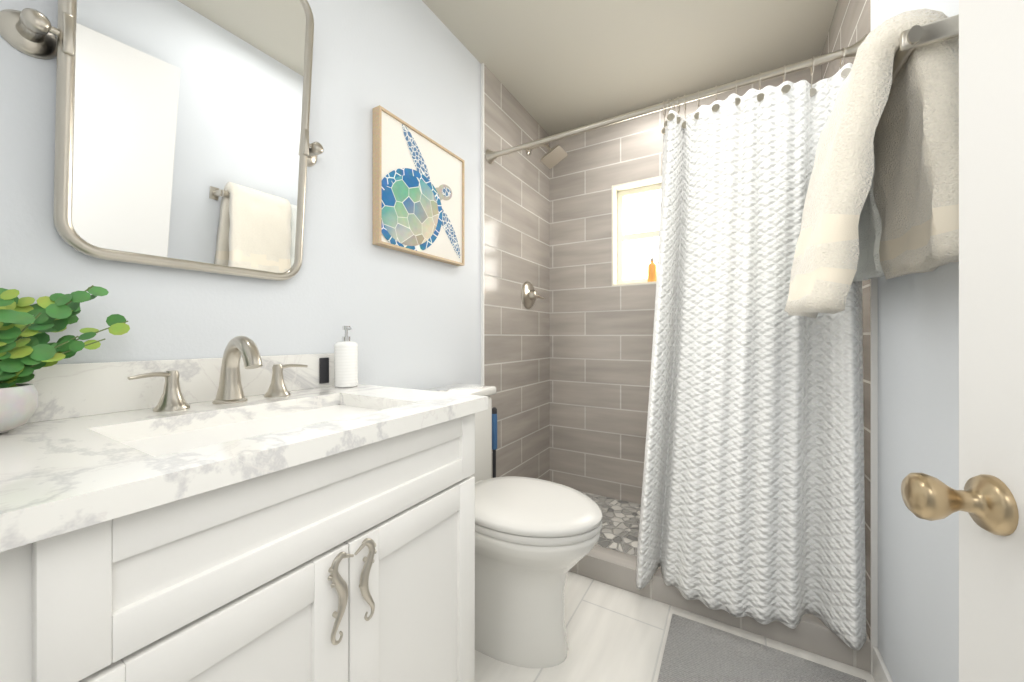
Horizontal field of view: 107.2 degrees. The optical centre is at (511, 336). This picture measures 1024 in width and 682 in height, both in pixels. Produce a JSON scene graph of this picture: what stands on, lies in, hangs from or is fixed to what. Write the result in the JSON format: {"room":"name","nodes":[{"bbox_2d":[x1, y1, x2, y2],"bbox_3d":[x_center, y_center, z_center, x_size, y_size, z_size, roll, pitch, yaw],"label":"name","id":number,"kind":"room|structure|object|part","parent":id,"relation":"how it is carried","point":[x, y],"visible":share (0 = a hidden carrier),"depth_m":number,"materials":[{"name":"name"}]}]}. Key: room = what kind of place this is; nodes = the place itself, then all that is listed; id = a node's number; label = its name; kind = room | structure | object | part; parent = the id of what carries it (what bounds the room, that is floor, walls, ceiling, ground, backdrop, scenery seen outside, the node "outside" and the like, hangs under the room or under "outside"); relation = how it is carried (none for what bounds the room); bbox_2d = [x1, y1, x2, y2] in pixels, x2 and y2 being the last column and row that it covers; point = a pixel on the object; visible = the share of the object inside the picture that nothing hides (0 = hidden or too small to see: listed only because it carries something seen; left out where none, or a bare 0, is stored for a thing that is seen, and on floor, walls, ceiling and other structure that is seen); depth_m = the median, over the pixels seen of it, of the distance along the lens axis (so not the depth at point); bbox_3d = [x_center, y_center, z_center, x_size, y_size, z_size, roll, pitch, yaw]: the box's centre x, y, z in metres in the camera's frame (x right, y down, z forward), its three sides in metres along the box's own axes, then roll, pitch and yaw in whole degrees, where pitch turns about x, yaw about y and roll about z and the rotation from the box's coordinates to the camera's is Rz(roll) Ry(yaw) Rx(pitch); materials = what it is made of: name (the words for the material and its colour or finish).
{"room":"bathroom","nodes":[
{"label":"bathroom","id":0,"kind":"room"},
{"bbox_2d":[0,0,480,389],"bbox_3d":[-0.761,-0.165,0.953,0.120,2.370,4.070,0,0,31],"label":"wall","id":1,"kind":"structure","parent":0,"point":[413,321],"depth_m":1.18,"materials":[{"name":"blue paint"}]},
{"bbox_2d":[0,0,323,280],"bbox_3d":[-0.689,-0.535,0.861,0.098,0.769,0.572,0,0,31],"label":"mirror","id":2,"kind":"object","parent":1,"relation":"attached to","point":[181,134],"visible":0.98,"depth_m":0.82,"materials":[{"name":"silver metal"}]},
{"bbox_2d":[373,105,464,265],"bbox_3d":[-0.347,-0.555,1.499,0.036,0.470,0.470,0,0,31],"label":"framed picture","id":3,"kind":"object","parent":1,"relation":"attached to","point":[418,193],"visible":1,"depth_m":1.44,"materials":[{"name":"paper"}]},
{"bbox_2d":[481,63,483,384],"bbox_3d":[-0.145,-0.165,1.868,0.014,2.370,0.008,0,0,31],"label":"trim","id":4,"kind":"structure","parent":1,"relation":"attached to","point":[482,223],"depth_m":1.86,"materials":[{"name":"white paint"}]},
{"bbox_2d":[484,65,549,480],"bbox_3d":[0.052,-0.165,2.204,0.012,2.370,0.770,0,0,31],"label":"tile","id":5,"kind":"structure","parent":1,"relation":"attached to","point":[516,258],"depth_m":2.15,"materials":[{"name":"grey tile"}]},
{"bbox_2d":[521,281,544,308],"bbox_3d":[0.128,-0.250,2.256,0.066,0.164,0.182,0,0,31],"label":"shower valve","id":6,"kind":"object","parent":5,"relation":"attached to","point":[529,295],"visible":1,"depth_m":2.23,"materials":[{"name":"silver metal"}]},
{"bbox_2d":[526,144,567,168],"bbox_3d":[0.195,-1.076,2.206,0.232,0.147,0.130,0,0,31],"label":"shower head","id":7,"kind":"object","parent":5,"relation":"attached to","point":[554,156],"visible":0.81,"depth_m":2.18},
{"bbox_2d":[422,0,837,134],"bbox_3d":[-0.085,-1.380,0.555,1.690,0.060,4.070,0,0,31],"label":"ceiling","id":8,"kind":"structure","parent":0,"point":[555,66],"depth_m":1.75,"materials":[{"name":"grey paint"}]},
{"bbox_2d":[475,571,874,681],"bbox_3d":[-0.085,1.050,0.555,1.690,0.060,4.070,0,0,31],"label":"floor","id":9,"kind":"structure","parent":0,"point":[615,634],"depth_m":1.26,"materials":[{"name":"tile"}]},
{"bbox_2d":[0,336,487,681],"bbox_3d":[-0.506,0.509,0.731,0.543,1.023,0.834,0,0,31],"label":"bathroom vanity","id":10,"kind":"object","parent":9,"relation":"on","point":[251,514],"visible":1,"depth_m":0.57,"materials":[{"name":"white paint"}]},
{"bbox_2d":[0,285,129,433],"bbox_3d":[-0.791,0.029,0.625,0.150,0.239,0.226,0,0,31],"label":"plant","id":11,"kind":"object","parent":10,"relation":"on","point":[27,349],"visible":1,"depth_m":0.61,"materials":[{"name":"green plant"}]},
{"bbox_3d":[-0.813,0.113,0.574,0.116,0.072,0.116,0,0,30],"label":"pot","id":12,"kind":"part","parent":11,"relation":"part of","materials":[{"name":"ceramic"}]},
{"bbox_2d":[127,336,307,411],"bbox_3d":[-0.614,0.074,0.851,0.154,0.153,0.348,0,0,30],"label":"faucet","id":13,"kind":"object","parent":10,"relation":"on","point":[230,397],"depth_m":0.85,"materials":[{"name":"silver metal"}]},
{"bbox_2d":[319,357,328,383],"bbox_3d":[-0.560,0.100,1.126,0.008,0.076,0.028,0,0,31],"label":"electrical outlet plate","id":14,"kind":"object","parent":10,"relation":"attached to","point":[323,370],"visible":1,"depth_m":1.12,"materials":[{"name":"grey plastic"}]},
{"bbox_2d":[334,326,357,387],"bbox_3d":[-0.498,0.058,1.137,0.069,0.182,0.066,0,0,31],"label":"soap dispenser","id":15,"kind":"object","parent":10,"relation":"on","point":[346,362],"visible":0.98,"depth_m":1.11,"materials":[{"name":"white ceramic"}]},
{"bbox_2d":[492,407,496,477],"bbox_3d":[-0.082,0.673,1.752,0.120,0.692,0.120,0,0,31],"label":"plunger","id":16,"kind":"object","parent":9,"relation":"on","point":[494,428],"visible":0.29,"depth_m":1.74,"materials":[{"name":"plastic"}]},
{"bbox_2d":[424,383,601,667],"bbox_3d":[-0.069,0.611,1.280,0.721,0.818,0.556,0,0,31],"label":"toilet","id":17,"kind":"object","parent":9,"relation":"on","point":[536,540],"visible":0.5,"depth_m":1.18,"materials":[{"name":"white ceramic"}]},
{"bbox_3d":[-0.265,0.406,1.456,0.206,0.408,0.452,0,0,30],"label":"tank","id":18,"kind":"part","parent":17,"relation":"part of","materials":[{"name":"white ceramic"}]},
{"bbox_3d":[0.045,0.566,1.273,0.516,0.051,0.388,0,0,30],"label":"seat","id":19,"kind":"part","parent":17,"relation":"part of","materials":[{"name":"white plastic"}]},
{"bbox_2d":[579,491,640,555],"bbox_3d":[0.697,1.005,1.882,1.426,0.030,0.670,0,0,31],"label":"pebbles","id":20,"kind":"object","parent":9,"relation":"on","point":[619,531],"depth_m":1.99,"materials":[{"name":"grey stone"}]},
{"bbox_2d":[569,545,870,671],"bbox_3d":[0.501,0.973,1.550,1.426,0.095,0.100,0,0,31],"label":"shower curb","id":21,"kind":"structure","parent":9,"relation":"on","point":[809,632],"depth_m":1.35,"materials":[{"name":"tile"}]},
{"bbox_2d":[657,614,866,681],"bbox_3d":[0.701,1.013,1.052,0.530,0.012,0.445,0,0,31],"label":"bath mat","id":22,"kind":"object","parent":9,"relation":"on","point":[694,651],"visible":0.95,"depth_m":1.17,"materials":[{"name":"grey fabric"}]},
{"bbox_2d":[550,55,820,503],"bbox_3d":[0.907,-0.165,2.240,1.450,2.370,0.160,0,0,31],"label":"wall","id":23,"kind":"structure","parent":0,"point":[601,334],"depth_m":2.36,"materials":[{"name":"tile"}]},
{"bbox_2d":[612,175,661,285],"bbox_3d":[0.896,-0.620,2.212,0.600,0.620,0.099,0,0,31],"label":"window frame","id":24,"kind":"structure","parent":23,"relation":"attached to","point":[637,184],"depth_m":2.31,"materials":[{"name":"beige"}]},
{"bbox_2d":[647,253,656,281],"bbox_3d":[0.832,-0.410,2.243,0.057,0.175,0.054,0,0,31],"label":"soap bottle","id":25,"kind":"object","parent":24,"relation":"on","point":[652,271],"visible":0.92,"depth_m":2.22,"materials":[{"name":"orange plastic"}]},
{"bbox_2d":[617,184,660,283],"bbox_3d":[0.920,-0.620,2.252,0.576,0.596,0.035,0,0,31],"label":"window","id":26,"kind":"structure","parent":23,"relation":"in","point":[638,217],"depth_m":2.33,"materials":[{"name":"beige glass"}]},
{"bbox_2d":[878,0,958,681],"bbox_3d":[0.591,-0.165,0.157,0.120,2.370,4.070,0,0,31],"label":"wall","id":27,"kind":"structure","parent":0,"point":[918,432],"depth_m":0.89,"materials":[{"name":"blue paint"}]},
{"bbox_2d":[821,0,870,640],"bbox_3d":[1.291,-0.165,1.474,0.012,2.370,0.770,0,0,31],"label":"tile","id":28,"kind":"structure","parent":27,"relation":"attached to","point":[850,25],"depth_m":1.21,"materials":[{"name":"grey tile"}]},
{"bbox_2d":[485,34,867,650],"bbox_3d":[0.464,-0.014,1.487,1.425,1.859,0.209,0,0,31],"label":"shower curtain","id":29,"kind":"object","parent":28,"relation":"attached to","point":[753,500],"visible":0.9,"depth_m":1.26,"materials":[{"name":"white fabric"}]},
{"bbox_3d":[0.499,-0.910,1.546,1.425,0.068,0.068,0,0,30],"label":"rod","id":30,"kind":"part","parent":29,"relation":"part of","materials":[{"name":"silver metal"}]},
{"bbox_2d":[871,0,877,674],"bbox_3d":[1.092,-0.165,1.139,0.014,2.370,0.008,0,0,31],"label":"trim","id":31,"kind":"structure","parent":27,"relation":"attached to","point":[874,435],"depth_m":1.14,"materials":[{"name":"white paint"}]},
{"bbox_2d":[873,646,892,681],"bbox_3d":[0.688,0.975,0.452,0.012,0.090,1.587,0,0,31],"label":"baseboard","id":32,"kind":"structure","parent":27,"relation":"attached to","point":[880,672],"depth_m":1.09,"materials":[{"name":"white paint"}]},
{"bbox_2d":[891,14,958,84],"bbox_3d":[0.880,-0.525,0.880,0.116,0.064,0.590,0,0,31],"label":"towel rail","id":33,"kind":"object","parent":27,"relation":"attached to","point":[913,37],"visible":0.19,"depth_m":0.65,"materials":[{"name":"silver metal"}]},
{"bbox_2d":[853,156,883,280],"bbox_3d":[0.910,-0.327,1.048,0.204,0.493,0.220,0,0,31],"label":"towel","id":34,"kind":"object","parent":33,"relation":"hanging from","point":[869,266],"visible":0.1,"depth_m":1.00,"materials":[{"name":"white fabric"}]},
{"bbox_2d":[784,8,958,317],"bbox_3d":[0.769,-0.319,0.824,0.287,0.545,0.290,0,0,31],"label":"towel","id":35,"kind":"object","parent":33,"relation":"hanging from","point":[903,128],"visible":0.83,"depth_m":0.73,"materials":[{"name":"beige fabric"}]},
{"bbox_2d":[959,0,1023,681],"bbox_3d":[0.455,-0.006,0.137,0.035,2.028,0.760,0,0,22],"label":"door","id":36,"kind":"structure","parent":27,"relation":"in","point":[991,300],"depth_m":0.44,"materials":[{"name":"white paint"}]},
{"bbox_2d":[901,473,1018,535],"bbox_3d":[0.583,0.195,0.446,0.189,0.066,0.094,0,0,23],"label":"door knob","id":37,"kind":"object","parent":36,"relation":"attached to","point":[986,502],"depth_m":0.44,"materials":[{"name":"gold metal"}]}
]}

